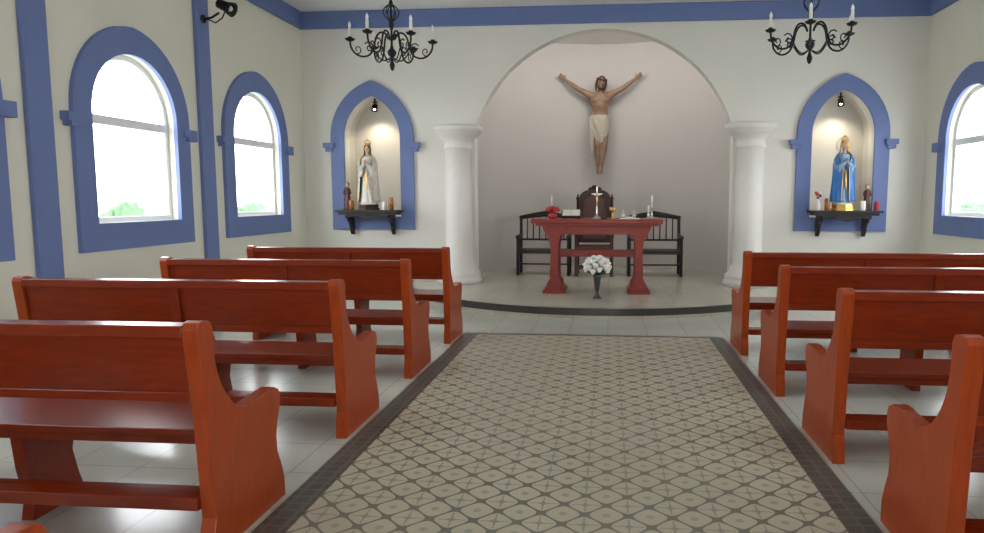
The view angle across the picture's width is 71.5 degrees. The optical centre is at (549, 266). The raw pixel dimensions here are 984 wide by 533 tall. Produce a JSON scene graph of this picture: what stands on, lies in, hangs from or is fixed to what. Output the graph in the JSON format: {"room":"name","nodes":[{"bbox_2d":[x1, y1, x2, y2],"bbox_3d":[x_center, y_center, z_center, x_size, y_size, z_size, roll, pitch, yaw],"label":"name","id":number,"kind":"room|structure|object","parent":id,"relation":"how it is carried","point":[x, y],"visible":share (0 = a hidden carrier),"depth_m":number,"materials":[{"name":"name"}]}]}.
{"room":"church","nodes":[
{"label":"church","id":0,"kind":"room"},
{"bbox_2d":[0,0,307,319],"bbox_3d":[-4.772,-1.077,3.232,0.200,4.400,15.800,0,6,5],"label":"wall","id":1,"kind":"structure","parent":0,"point":[254,39],"depth_m":7.62,"materials":[{"name":"beige paint"}]},
{"bbox_2d":[0,80,17,261],"bbox_3d":[-4.569,-1.088,4.651,0.220,2.260,1.930,0,6,5],"label":"window","id":2,"kind":"structure","parent":1,"relation":"in","point":[8,109],"depth_m":5.53,"materials":[{"name":"paint"}]},
{"bbox_2d":[15,0,64,277],"bbox_3d":[-4.417,-1.207,5.887,0.050,4.130,0.260,0,6,5],"label":"trim","id":3,"kind":"structure","parent":1,"relation":"attached to","point":[31,14],"depth_m":5.87,"materials":[{"name":"paint"}]},
{"bbox_2d":[59,26,197,252],"bbox_3d":[-4.356,-1.333,7.099,0.220,2.260,1.930,0,6,5],"label":"window","id":4,"kind":"structure","parent":1,"relation":"in","point":[107,44],"depth_m":6.95,"materials":[{"name":"paint"}]},
{"bbox_2d":[192,0,219,258],"bbox_3d":[-4.204,-1.452,8.335,0.050,4.130,0.260,0,6,5],"label":"trim","id":5,"kind":"structure","parent":1,"relation":"attached to","point":[199,7],"depth_m":8.28,"materials":[{"name":"paint"}]},
{"bbox_2d":[200,0,237,23],"bbox_3d":[-3.963,-3.056,8.134,0.435,0.279,0.174,0,6,5],"label":"wall spotlight","id":6,"kind":"object","parent":1,"relation":"attached to","point":[230,8],"visible":1,"depth_m":8.13,"materials":[{"name":"metal"}]},
{"bbox_2d":[216,71,293,237],"bbox_3d":[-4.144,-1.578,9.548,0.220,2.260,1.930,0,6,5],"label":"window","id":7,"kind":"structure","parent":1,"relation":"in","point":[246,224],"depth_m":9.50,"materials":[{"name":"paint"}]},
{"bbox_2d":[247,0,300,28],"bbox_3d":[-4.649,-3.128,2.991,0.050,0.270,15.750,0,6,5],"label":"trim","id":8,"kind":"structure","parent":1,"relation":"attached to","point":[280,9],"depth_m":10.17,"materials":[{"name":"paint"}]},
{"bbox_2d":[478,116,485,271],"bbox_3d":[-1.380,-1.954,12.002,0.121,4.400,0.666,3,6,27],"label":"wall","id":9,"kind":"structure","parent":0,"point":[481,149],"depth_m":12.25,"materials":[{"name":"beige paint"}]},
{"bbox_2d":[0,300,983,532],"bbox_3d":[0.142,1.199,3.058,10.060,0.105,16.250,0,6,5],"label":"floor","id":10,"kind":"structure","parent":0,"point":[306,435],"depth_m":4.25,"materials":[{"name":"tile"}]},
{"bbox_2d":[0,523,47,532],"bbox_3d":[-2.477,0.796,1.712,2.065,0.975,0.650,0,6,5],"label":"pew","id":11,"kind":"object","parent":10,"relation":"on","point":[11,527],"visible":1,"depth_m":1.86,"materials":[{"name":"red wood"}]},
{"bbox_2d":[0,319,285,532],"bbox_3d":[-2.359,0.660,3.070,2.065,0.975,0.650,0,6,5],"label":"pew","id":12,"kind":"object","parent":10,"relation":"on","point":[62,382],"visible":1,"depth_m":2.78,"materials":[{"name":"red wood"}]},
{"bbox_2d":[11,276,378,438],"bbox_3d":[-2.240,0.524,4.438,2.065,0.975,0.650,0,6,5],"label":"pew","id":13,"kind":"object","parent":10,"relation":"on","point":[272,306],"visible":0.68,"depth_m":4.13,"materials":[{"name":"red wood"}]},
{"bbox_2d":[159,257,430,378],"bbox_3d":[-2.121,0.387,5.806,2.065,0.975,0.650,0,6,5],"label":"pew","id":14,"kind":"object","parent":10,"relation":"on","point":[363,279],"visible":0.53,"depth_m":5.49,"materials":[{"name":"red wood"}]},
{"bbox_2d":[246,246,462,343],"bbox_3d":[-2.006,0.254,7.135,2.065,0.975,0.650,0,6,5],"label":"pew","id":15,"kind":"object","parent":10,"relation":"on","point":[426,263],"visible":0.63,"depth_m":6.81,"materials":[{"name":"red wood"}]},
{"bbox_2d":[413,266,776,308],"bbox_3d":[0.809,0.323,10.736,5.368,0.120,5.373,-5,8,-41],"label":"platform","id":16,"kind":"object","parent":10,"relation":"on","point":[695,288],"visible":0.51,"depth_m":10.10,"materials":[{"name":"tile"}]},
{"bbox_2d":[433,124,482,284],"bbox_3d":[-1.446,-0.958,10.638,0.770,2.450,0.563,0,6,5],"label":"column","id":17,"kind":"structure","parent":16,"relation":"on","point":[458,139],"depth_m":10.56,"materials":[{"name":"white paint"}]},
{"bbox_2d":[515,211,571,275],"bbox_3d":[-0.101,-0.420,11.974,0.954,1.113,0.585,0,6,5],"label":"settee","id":18,"kind":"object","parent":16,"relation":"on","point":[520,250],"visible":0.84,"depth_m":12.09,"materials":[{"name":"brown wood"}]},
{"bbox_2d":[412,280,761,319],"bbox_3d":[0.694,0.442,9.514,6.165,0.128,2.696,0,6,5],"label":"trim","id":19,"kind":"structure","parent":16,"relation":"attached to","point":[495,308],"depth_m":8.29,"materials":[{"name":"tile"}]},
{"bbox_2d":[574,185,613,276],"bbox_3d":[0.772,-0.632,11.826,0.669,1.565,0.642,0,6,5],"label":"chair","id":20,"kind":"object","parent":16,"relation":"on","point":[586,202],"visible":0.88,"depth_m":12.00,"materials":[{"name":"brown wood"}]},
{"bbox_2d":[531,218,662,294],"bbox_3d":[0.670,-0.164,9.761,1.820,1.045,0.720,0,6,5],"label":"altar table","id":21,"kind":"object","parent":16,"relation":"on","point":[554,229],"visible":1,"depth_m":9.49,"materials":[{"name":"red wood"}]},
{"bbox_2d":[546,206,559,218],"bbox_3d":[0.053,-0.767,9.591,0.194,0.186,0.209,-2,6,-21],"label":"flower arrangement","id":22,"kind":"object","parent":21,"relation":"on","point":[552,215],"visible":1,"depth_m":9.55,"materials":[{"name":"plant"}]},
{"bbox_2d":[561,209,580,218],"bbox_3d":[0.300,-0.739,9.599,0.280,0.129,0.194,0,6,5],"label":"book","id":23,"kind":"object","parent":21,"relation":"on","point":[566,213],"visible":1,"depth_m":9.56,"materials":[{"name":"white paper"}]},
{"bbox_2d":[592,186,601,218],"bbox_3d":[0.662,-0.904,9.586,0.128,0.460,0.128,-5,7,-40],"label":"crucifix","id":24,"kind":"object","parent":21,"relation":"on","point":[596,194],"visible":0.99,"depth_m":9.56,"materials":[{"name":"silver metal"}]},
{"bbox_2d":[609,207,615,218],"bbox_3d":[0.885,-0.761,9.632,0.090,0.165,0.089,0,6,5],"label":"chalice","id":25,"kind":"object","parent":21,"relation":"on","point":[612,209],"visible":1,"depth_m":9.60,"materials":[{"name":"gold metal"}]},
{"bbox_2d":[645,205,651,218],"bbox_3d":[1.377,-0.767,9.518,0.100,0.200,0.098,0,6,5],"label":"candlestick","id":26,"kind":"object","parent":21,"relation":"on","point":[648,212],"visible":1,"depth_m":9.50,"materials":[{"name":"silver metal"}]},
{"bbox_2d":[649,196,654,218],"bbox_3d":[1.456,-0.858,9.724,0.100,0.340,0.098,0,6,5],"label":"candlestick","id":27,"kind":"object","parent":21,"relation":"on","point":[651,207],"visible":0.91,"depth_m":9.71,"materials":[{"name":"silver metal"}]},
{"bbox_2d":[582,255,611,298],"bbox_3d":[0.631,0.136,9.072,0.384,0.582,0.362,0,6,5],"label":"bouquet","id":28,"kind":"object","parent":16,"relation":"on","point":[603,266],"visible":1,"depth_m":8.99,"materials":[{"name":"white plant"}]},
{"bbox_2d":[627,211,683,276],"bbox_3d":[1.812,-0.404,11.810,0.954,1.113,0.585,0,6,5],"label":"settee","id":29,"kind":"object","parent":16,"relation":"on","point":[679,251],"visible":0.85,"depth_m":11.83,"materials":[{"name":"brown wood"}]},
{"bbox_2d":[722,121,777,287],"bbox_3d":[3.018,-0.920,10.254,0.770,2.450,0.563,0,6,5],"label":"column","id":30,"kind":"structure","parent":16,"relation":"on","point":[750,137],"depth_m":10.17,"materials":[{"name":"white paint"}]},
{"bbox_2d":[730,251,983,355],"bbox_3d":[2.888,0.323,6.444,2.185,0.975,0.650,0,6,5],"label":"pew","id":31,"kind":"object","parent":10,"relation":"on","point":[760,269],"visible":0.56,"depth_m":6.16,"materials":[{"name":"red wood"}]},
{"bbox_2d":[758,265,983,396],"bbox_3d":[2.774,0.454,5.136,2.185,0.975,0.650,0,6,5],"label":"pew","id":32,"kind":"object","parent":10,"relation":"on","point":[799,287],"visible":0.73,"depth_m":4.89,"materials":[{"name":"red wood"}]},
{"bbox_2d":[802,288,983,463],"bbox_3d":[2.664,0.581,3.867,2.185,0.975,0.650,0,6,5],"label":"pew","id":33,"kind":"object","parent":10,"relation":"on","point":[864,319],"visible":0.98,"depth_m":3.66,"materials":[{"name":"red wood"}]},
{"bbox_2d":[880,334,983,532],"bbox_3d":[2.555,0.706,2.618,2.185,0.975,0.650,0,6,5],"label":"pew","id":34,"kind":"object","parent":10,"relation":"on","point":[926,489],"visible":1,"depth_m":2.54,"materials":[{"name":"red wood"}]},
{"bbox_2d":[484,74,510,270],"bbox_3d":[-1.008,-2.007,12.532,0.121,4.400,0.666,5,8,42],"label":"wall","id":35,"kind":"structure","parent":0,"point":[497,113],"depth_m":12.55,"materials":[{"name":"beige paint"}]},
{"bbox_2d":[282,0,760,11],"bbox_3d":[0.142,-3.276,2.611,10.060,0.100,16.250,0,6,5],"label":"ceiling","id":36,"kind":"structure","parent":0,"point":[301,5],"depth_m":10.34,"materials":[{"name":"paint"}]},
{"bbox_2d":[344,0,436,70],"bbox_3d":[-1.391,-2.635,5.910,0.801,1.828,0.706,-1,6,-9],"label":"chandelier","id":37,"kind":"object","parent":36,"relation":"hanging from","point":[392,36],"visible":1,"depth_m":5.95,"materials":[{"name":"metal"}]},
{"bbox_2d":[765,0,857,63],"bbox_3d":[2.171,-2.604,5.603,0.801,1.828,0.706,-1,6,-9],"label":"chandelier","id":38,"kind":"object","parent":36,"relation":"hanging from","point":[809,44],"visible":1,"depth_m":5.64,"materials":[{"name":"metal"}]},
{"bbox_2d":[510,51,538,268],"bbox_3d":[-0.510,-2.048,12.948,0.666,4.400,0.121,-4,7,-32],"label":"wall","id":39,"kind":"structure","parent":0,"point":[524,79],"depth_m":12.90,"materials":[{"name":"beige paint"}]},
{"bbox_2d":[539,43,570,266],"bbox_3d":[0.078,-2.076,13.222,0.666,4.400,0.121,-2,6,-17],"label":"wall","id":40,"kind":"structure","parent":0,"point":[555,58],"depth_m":13.13,"materials":[{"name":"beige paint"}]},
{"bbox_2d":[286,334,847,532],"bbox_3d":[-0.077,1.333,1.219,2.440,0.004,12.040,0,6,5],"label":"floor","id":41,"kind":"structure","parent":0,"point":[516,433],"depth_m":3.86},
{"bbox_2d":[570,44,603,265],"bbox_3d":[0.718,-2.087,13.335,0.666,4.400,0.121,0,6,-3],"label":"wall","id":42,"kind":"structure","parent":0,"point":[587,60],"depth_m":13.21,"materials":[{"name":"beige paint"}]},
{"bbox_2d":[559,72,642,173],"bbox_3d":[0.955,-2.720,12.991,1.575,1.896,0.463,0,6,5],"label":"sculpture","id":43,"kind":"object","parent":42,"relation":"attached to","point":[599,122],"visible":1,"depth_m":12.85,"materials":[{"name":"brown wood"}]},
{"bbox_2d":[555,32,650,43],"bbox_3d":[0.941,-4.207,11.925,5.200,0.100,2.600,0,6,5],"label":"ceiling","id":44,"kind":"structure","parent":0,"point":[597,37],"depth_m":12.68,"materials":[{"name":"white paint"}]},
{"bbox_2d":[300,16,931,280],"bbox_3d":[0.830,-1.829,10.750,9.660,4.400,0.220,0,6,5],"label":"wall","id":45,"kind":"structure","parent":0,"point":[457,83],"depth_m":10.49,"materials":[{"name":"white paint"}]},
{"bbox_2d":[335,210,402,234],"bbox_3d":[-2.875,-0.703,10.845,1.000,0.400,0.360,0,6,5],"label":"shelf","id":46,"kind":"object","parent":45,"relation":"attached to","point":[350,215],"visible":0.98,"depth_m":10.72,"materials":[{"name":"black wood"}]},
{"bbox_2d":[343,182,350,209],"bbox_3d":[-3.240,-1.129,10.880,0.144,0.440,0.113,0,6,5],"label":"figurine","id":47,"kind":"object","parent":46,"relation":"on","point":[347,191],"visible":0.93,"depth_m":10.85,"materials":[{"name":"brown ceramic"}]},
{"bbox_2d":[349,200,353,209],"bbox_3d":[-3.133,-0.971,10.737,0.080,0.153,0.080,0,6,5],"label":"candle jar","id":48,"kind":"object","parent":46,"relation":"on","point":[351,202],"visible":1,"depth_m":10.70,"materials":[{"name":"orange glass"}]},
{"bbox_2d":[357,139,380,209],"bbox_3d":[-2.875,-1.458,10.762,0.342,1.118,0.340,-4,7,-38],"label":"statue","id":49,"kind":"object","parent":46,"relation":"on","point":[368,190],"visible":1,"depth_m":10.70,"materials":[{"name":"white ceramic"}]},
{"bbox_2d":[382,202,386,209],"bbox_3d":[-2.620,-0.959,10.754,0.070,0.126,0.070,0,6,5],"label":"candle jar","id":50,"kind":"object","parent":46,"relation":"on","point":[384,204],"visible":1,"depth_m":10.73,"materials":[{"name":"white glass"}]},
{"bbox_2d":[388,197,393,209],"bbox_3d":[-2.510,-0.994,10.741,0.080,0.198,0.080,0,6,5],"label":"candle jar","id":51,"kind":"object","parent":46,"relation":"on","point":[390,199],"visible":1,"depth_m":10.71,"materials":[{"name":"orange glass"}]},
{"bbox_2d":[323,80,420,229],"bbox_3d":[-2.860,-1.780,10.914,1.580,2.370,0.100,0,6,5],"label":"trim","id":52,"kind":"structure","parent":45,"relation":"attached to","point":[406,221],"depth_m":10.92,"materials":[{"name":"paint"}]},
{"bbox_2d":[371,98,377,111],"bbox_3d":[-2.844,-2.617,11.024,0.104,0.216,0.126,0,6,5],"label":"spotlight","id":53,"kind":"object","parent":45,"relation":"attached to","point":[374,106],"visible":1,"depth_m":11.02,"materials":[{"name":"metal"}]},
{"bbox_2d":[350,98,400,215],"bbox_3d":[-2.825,-1.810,11.322,1.020,2.030,0.280,0,6,5],"label":"wall niche","id":54,"kind":"object","parent":45,"relation":"in","point":[380,127],"visible":0.45,"depth_m":11.39,"materials":[{"name":"paint"}]},
{"bbox_2d":[300,0,931,29],"bbox_3d":[0.818,-3.870,10.411,9.660,0.270,0.050,0,6,5],"label":"trim","id":55,"kind":"structure","parent":45,"relation":"attached to","point":[780,9],"depth_m":10.37,"materials":[{"name":"paint"}]},
{"bbox_2d":[809,92,868,216],"bbox_3d":[4.468,-1.748,10.695,1.020,2.030,0.280,0,6,5],"label":"wall niche","id":56,"kind":"object","parent":45,"relation":"in","point":[832,122],"visible":0.4,"depth_m":10.75,"materials":[{"name":"paint"}]},
{"bbox_2d":[838,92,844,106],"bbox_3d":[4.449,-2.554,10.397,0.104,0.216,0.126,0,6,5],"label":"spotlight","id":57,"kind":"object","parent":45,"relation":"attached to","point":[840,100],"visible":1,"depth_m":10.39,"materials":[{"name":"metal"}]},
{"bbox_2d":[789,73,898,230],"bbox_3d":[4.433,-1.717,10.287,1.580,2.370,0.100,0,6,5],"label":"trim","id":58,"kind":"structure","parent":45,"relation":"attached to","point":[853,84],"depth_m":10.29,"materials":[{"name":"paint"}]},
{"bbox_2d":[807,210,883,236],"bbox_3d":[4.417,-0.640,10.218,1.000,0.400,0.360,0,6,5],"label":"shelf","id":59,"kind":"object","parent":45,"relation":"attached to","point":[866,216],"visible":0.96,"depth_m":10.09,"materials":[{"name":"black wood"}]},
{"bbox_2d":[814,192,821,210],"bbox_3d":[4.018,-0.983,10.204,0.113,0.284,0.097,0,6,5],"label":"bud vase","id":60,"kind":"object","parent":59,"relation":"on","point":[817,206],"visible":1,"depth_m":10.18,"materials":[{"name":"white ceramic"}]},
{"bbox_2d":[824,198,829,210],"bbox_3d":[4.145,-0.927,10.169,0.080,0.180,0.080,0,6,5],"label":"candle jar","id":61,"kind":"object","parent":59,"relation":"on","point":[827,200],"visible":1,"depth_m":10.14,"materials":[{"name":"orange glass"}]},
{"bbox_2d":[829,135,855,210],"bbox_3d":[4.377,-1.396,10.138,0.340,1.118,0.340,-5,7,-39],"label":"statue","id":62,"kind":"object","parent":59,"relation":"on","point":[842,193],"visible":1,"depth_m":10.07,"materials":[{"name":"blue ceramic"}]},
{"bbox_2d":[860,201,865,210],"bbox_3d":[4.627,-0.898,10.060,0.080,0.144,0.080,0,6,5],"label":"candle jar","id":63,"kind":"object","parent":59,"relation":"on","point":[862,203],"visible":1,"depth_m":10.03,"materials":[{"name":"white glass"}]},
{"bbox_2d":[863,184,871,210],"bbox_3d":[4.750,-1.036,10.195,0.128,0.391,0.101,0,6,5],"label":"figurine","id":64,"kind":"object","parent":59,"relation":"on","point":[866,193],"visible":0.91,"depth_m":10.17,"materials":[{"name":"brown ceramic"}]},
{"bbox_2d":[874,201,878,210],"bbox_3d":[4.852,-0.899,10.111,0.066,0.135,0.066,0,6,5],"label":"candle jar","id":65,"kind":"object","parent":59,"relation":"on","point":[876,203],"visible":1,"depth_m":10.08,"materials":[{"name":"red glass"}]},
{"bbox_2d":[603,43,637,265],"bbox_3d":[1.366,-2.082,13.279,0.666,4.400,0.121,1,6,12],"label":"wall","id":66,"kind":"structure","parent":0,"point":[620,60],"depth_m":13.19,"materials":[{"name":"beige paint"}]},
{"bbox_2d":[635,41,669,267],"bbox_3d":[1.977,-2.059,13.059,0.666,4.400,0.121,3,6,27],"label":"wall","id":67,"kind":"structure","parent":0,"point":[653,58],"depth_m":12.98,"materials":[{"name":"beige paint"}]},
{"bbox_2d":[666,50,699,269],"bbox_3d":[2.509,-2.022,12.688,0.666,4.400,0.121,5,8,42],"label":"wall","id":68,"kind":"structure","parent":0,"point":[684,79],"depth_m":12.65,"materials":[{"name":"beige paint"}]},
{"bbox_2d":[696,74,724,273],"bbox_3d":[2.928,-1.973,12.193,0.121,4.400,0.666,-4,7,-32],"label":"wall","id":69,"kind":"structure","parent":0,"point":[711,134],"depth_m":12.23,"materials":[{"name":"beige paint"}]},
{"bbox_2d":[721,115,730,273],"bbox_3d":[3.203,-1.914,11.608,0.121,4.400,0.666,-2,6,-17],"label":"wall","id":70,"kind":"structure","parent":0,"point":[727,136],"depth_m":11.90,"materials":[{"name":"beige paint"}]},
{"bbox_2d":[919,0,983,253],"bbox_3d":[5.052,-0.992,2.387,0.200,4.400,15.800,0,6,5],"label":"wall","id":71,"kind":"structure","parent":0,"point":[957,30],"depth_m":9.55,"materials":[{"name":"beige paint"}]},
{"bbox_2d":[930,0,957,14],"bbox_3d":[4.925,-3.046,2.168,0.050,0.270,15.750,0,6,5],"label":"trim","id":72,"kind":"structure","parent":71,"relation":"attached to","point":[936,6],"depth_m":9.72,"materials":[{"name":"paint"}]},
{"bbox_2d":[931,61,983,238],"bbox_3d":[5.532,-1.509,8.856,0.220,2.260,1.930,0,6,5],"label":"window","id":73,"kind":"structure","parent":71,"relation":"in","point":[954,224],"depth_m":9.38,"materials":[{"name":"paint"}]},
{"label":"outside","id":74,"kind":"structure","parent":0,"visible":0},
{"bbox_3d":[0.603,0.983,7.107,44.000,0.230,46.000,0,6,5],"label":"ground","id":75,"kind":"structure","parent":74,"visible":0},
{"bbox_2d":[99,201,144,216],"bbox_3d":[-7.908,-0.466,12.745,0.950,1.535,0.929,0,6,5],"label":"shrub","id":76,"kind":"object","parent":75,"relation":"on","point":[125,208],"visible":0.24,"depth_m":12.48,"materials":[{"name":"green plant"}]},
{"bbox_2d":[238,202,267,211],"bbox_3d":[-7.930,-0.974,18.146,1.477,1.472,1.447,0,6,5],"label":"shrub","id":77,"kind":"object","parent":75,"relation":"on","point":[249,207],"visible":0.17,"depth_m":17.82,"materials":[{"name":"green plant"}]},
{"bbox_2d":[960,201,983,211],"bbox_3d":[11.714,-1.086,19.072,2.082,1.510,2.021,0,6,5],"label":"shrub","id":78,"kind":"object","parent":75,"relation":"on","point":[970,206],"visible":0.08,"depth_m":18.52,"materials":[{"name":"green plant"}]},
{"bbox_2d":[975,205,983,212],"bbox_3d":[10.994,-0.832,16.530,1.933,1.511,1.880,0,6,5],"label":"shrub","id":79,"kind":"object","parent":75,"relation":"on","point":[980,210],"visible":0.13,"depth_m":16.43,"materials":[{"name":"green plant"}]}
]}

